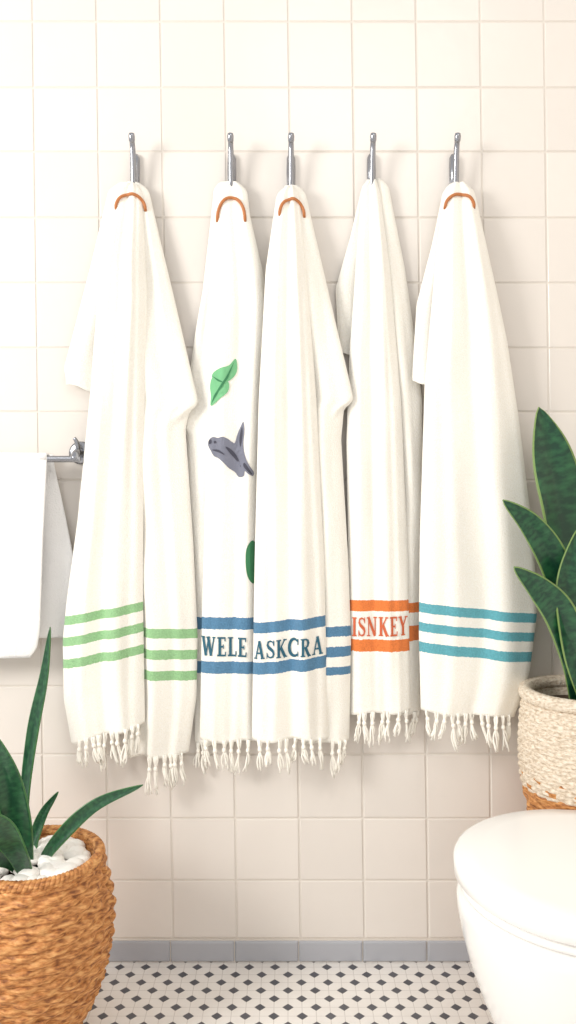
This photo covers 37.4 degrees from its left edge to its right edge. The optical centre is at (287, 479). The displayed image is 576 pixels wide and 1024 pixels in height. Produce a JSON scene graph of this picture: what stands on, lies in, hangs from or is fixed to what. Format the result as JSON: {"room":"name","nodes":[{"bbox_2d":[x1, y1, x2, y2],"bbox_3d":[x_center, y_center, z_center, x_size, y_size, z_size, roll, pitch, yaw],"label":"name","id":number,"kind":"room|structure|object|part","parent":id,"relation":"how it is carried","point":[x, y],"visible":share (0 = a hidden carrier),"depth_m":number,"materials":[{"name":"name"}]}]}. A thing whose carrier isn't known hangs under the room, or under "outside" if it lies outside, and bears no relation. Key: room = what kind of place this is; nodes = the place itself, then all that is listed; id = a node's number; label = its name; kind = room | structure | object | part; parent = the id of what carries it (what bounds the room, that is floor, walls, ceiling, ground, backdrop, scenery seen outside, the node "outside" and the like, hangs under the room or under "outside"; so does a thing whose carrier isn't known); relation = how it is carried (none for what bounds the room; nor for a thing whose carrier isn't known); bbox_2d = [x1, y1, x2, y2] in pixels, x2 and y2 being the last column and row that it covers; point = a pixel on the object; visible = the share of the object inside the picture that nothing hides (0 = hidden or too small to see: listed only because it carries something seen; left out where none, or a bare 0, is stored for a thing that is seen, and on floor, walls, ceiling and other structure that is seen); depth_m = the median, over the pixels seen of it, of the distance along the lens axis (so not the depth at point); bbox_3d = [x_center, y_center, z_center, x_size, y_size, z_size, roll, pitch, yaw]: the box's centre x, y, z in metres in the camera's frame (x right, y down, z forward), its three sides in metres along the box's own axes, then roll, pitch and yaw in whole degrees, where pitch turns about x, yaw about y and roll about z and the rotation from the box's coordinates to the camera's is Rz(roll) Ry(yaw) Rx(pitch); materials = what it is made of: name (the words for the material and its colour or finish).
{"room":"bathroom","nodes":[
{"label":"bathroom","id":0,"kind":"room"},
{"bbox_2d":[0,835,116,1023],"bbox_3d":[-0.508,0.943,1.700,0.325,0.376,0.323,0,0,0],"label":"wicker basket","id":1,"kind":"object","parent":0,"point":[57,913],"depth_m":1.59,"materials":[{"name":"brown wicker"}]},
{"bbox_2d":[0,0,575,937],"bbox_3d":[-0.195,-0.357,2.039,2.539,2.971,0.082,0,0,0],"label":"wall","id":2,"kind":"structure","parent":0,"point":[367,850],"depth_m":2.00,"materials":[{"name":"tile"}]},
{"bbox_2d":[47,437,84,463],"bbox_3d":[-0.820,-0.068,1.962,0.722,0.063,0.071,0,0,0],"label":"towel rail","id":3,"kind":"object","parent":2,"relation":"attached to","point":[76,451],"visible":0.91,"depth_m":1.94,"materials":[{"name":"silver metal"}]},
{"bbox_2d":[0,453,72,657],"bbox_3d":[-0.704,0.171,1.944,0.411,0.464,0.072,0,0,0],"label":"hand towel","id":4,"kind":"object","parent":3,"relation":"hanging from","point":[36,553],"visible":0.9,"depth_m":1.92,"materials":[{"name":"white fabric"}]},
{"bbox_3d":[-0.486,-0.057,1.958,0.018,0.033,0.064,0,0,0],"label":"bracket arm","id":5,"kind":"part","parent":3,"relation":"part of","materials":[{"name":"silver metal"}]},
{"bbox_2d":[128,132,139,182],"bbox_3d":[-0.358,-0.728,1.970,0.022,0.134,0.066,0,0,0],"label":"wall hook","id":6,"kind":"object","parent":2,"relation":"attached to","point":[134,158],"visible":0.7,"depth_m":1.96,"materials":[{"name":"silver metal"}]},
{"bbox_2d":[63,181,197,794],"bbox_3d":[-0.364,0.013,1.944,0.312,1.411,0.069,0,0,0],"label":"hanging towel","id":7,"kind":"object","parent":6,"relation":"hanging from","point":[130,637],"visible":1,"depth_m":1.94,"materials":[{"name":"white fabric"}]},
{"bbox_2d":[227,132,235,185],"bbox_3d":[-0.132,-0.728,1.970,0.022,0.134,0.066,0,0,0],"label":"wall hook","id":8,"kind":"object","parent":2,"relation":"attached to","point":[231,161],"visible":0.84,"depth_m":1.96,"materials":[{"name":"silver metal"}]},
{"bbox_2d":[186,181,264,774],"bbox_3d":[-0.148,-0.005,1.962,0.196,1.380,0.053,0,0,2],"label":"towel","id":9,"kind":"object","parent":8,"relation":"hanging from","point":[222,428],"visible":0.86,"depth_m":1.95,"materials":[{"name":"white fabric"}]},
{"bbox_2d":[108,938,469,961],"bbox_3d":[-0.205,1.103,2.033,2.490,0.051,0.093,0,0,0],"label":"baseboard","id":10,"kind":"structure","parent":2,"relation":"attached to","point":[123,949],"depth_m":1.99,"materials":[{"name":"grey tile"}]},
{"bbox_2d":[286,132,295,184],"bbox_3d":[0.007,-0.728,1.970,0.022,0.134,0.066,0,0,0],"label":"wall hook","id":11,"kind":"object","parent":2,"relation":"attached to","point":[291,168],"visible":0.7,"depth_m":1.96,"materials":[{"name":"silver metal"}]},
{"bbox_2d":[252,185,352,777],"bbox_3d":[0.034,-0.001,1.933,0.229,1.357,0.071,0,0,0],"label":"towel","id":12,"kind":"object","parent":11,"relation":"hanging from","point":[302,630],"visible":1,"depth_m":1.92,"materials":[{"name":"white fabric"}]},
{"bbox_2d":[367,132,376,184],"bbox_3d":[0.195,-0.728,1.970,0.022,0.134,0.066,0,0,0],"label":"wall hook","id":13,"kind":"object","parent":2,"relation":"attached to","point":[371,159],"visible":0.82,"depth_m":1.96,"materials":[{"name":"silver metal"}]},
{"bbox_2d":[336,178,422,747],"bbox_3d":[0.214,-0.044,1.964,0.207,1.315,0.052,0,0,0],"label":"towel","id":14,"kind":"object","parent":13,"relation":"hanging from","point":[384,443],"visible":0.98,"depth_m":1.95,"materials":[{"name":"white fabric"}]},
{"bbox_2d":[449,132,460,183],"bbox_3d":[0.388,-0.728,1.970,0.022,0.134,0.066,0,0,0],"label":"wall hook","id":15,"kind":"object","parent":2,"relation":"attached to","point":[454,158],"visible":0.69,"depth_m":1.96,"materials":[{"name":"silver metal"}]},
{"bbox_2d":[412,181,536,752],"bbox_3d":[0.427,-0.036,1.938,0.282,1.302,0.061,0,0,3],"label":"hanging towel","id":16,"kind":"object","parent":15,"relation":"hanging from","point":[477,620],"visible":0.97,"depth_m":1.92,"materials":[{"name":"white fabric"}]},
{"bbox_2d":[83,962,494,1023],"bbox_3d":[-0.200,1.169,0.700,2.500,0.080,2.600,0,0,0],"label":"floor","id":17,"kind":"structure","parent":0,"point":[129,992],"depth_m":1.87,"materials":[{"name":"tile"}]},
{"bbox_2d":[0,627,142,1023],"bbox_3d":[-0.520,0.714,1.713,0.324,0.833,0.357,0,0,-41],"label":"potted plant","id":18,"kind":"object","parent":17,"relation":"on","point":[57,900],"visible":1,"depth_m":1.61,"materials":[{"name":"green plant"}]},
{"bbox_2d":[453,809,575,1023],"bbox_3d":[0.669,0.726,1.514,0.741,0.806,0.488,0,0,0],"label":"toilet","id":19,"kind":"object","parent":17,"relation":"on","point":[515,872],"visible":1,"depth_m":1.42,"materials":[{"name":"white ceramic"}]},
{"bbox_3d":[0.551,0.695,1.514,0.505,0.044,0.488,0,0,0],"label":"lid","id":20,"kind":"part","parent":19,"relation":"part of","materials":[{"name":"white ceramic"}]},
{"bbox_3d":[0.605,0.933,1.514,0.602,0.392,0.452,0,0,0],"label":"bowl","id":21,"kind":"part","parent":19,"relation":"part of","materials":[{"name":"white ceramic"}]},
{"bbox_3d":[0.550,0.728,1.514,0.482,0.016,0.460,0,0,0],"label":"seat","id":22,"kind":"part","parent":19,"relation":"part of","materials":[{"name":"white ceramic"}]},
{"bbox_2d":[502,407,575,809],"bbox_3d":[0.633,0.484,1.858,0.381,1.292,0.278,0,0,0],"label":"potted plant","id":23,"kind":"object","parent":17,"relation":"on","point":[546,739],"visible":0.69,"depth_m":1.78,"materials":[{"name":"green plant"}]},
{"bbox_3d":[0.642,0.879,1.863,0.261,0.503,0.259,0,0,0],"label":"wicker planter","id":24,"kind":"part","parent":23,"relation":"part of","materials":[{"name":"beige wicker"}]}
]}

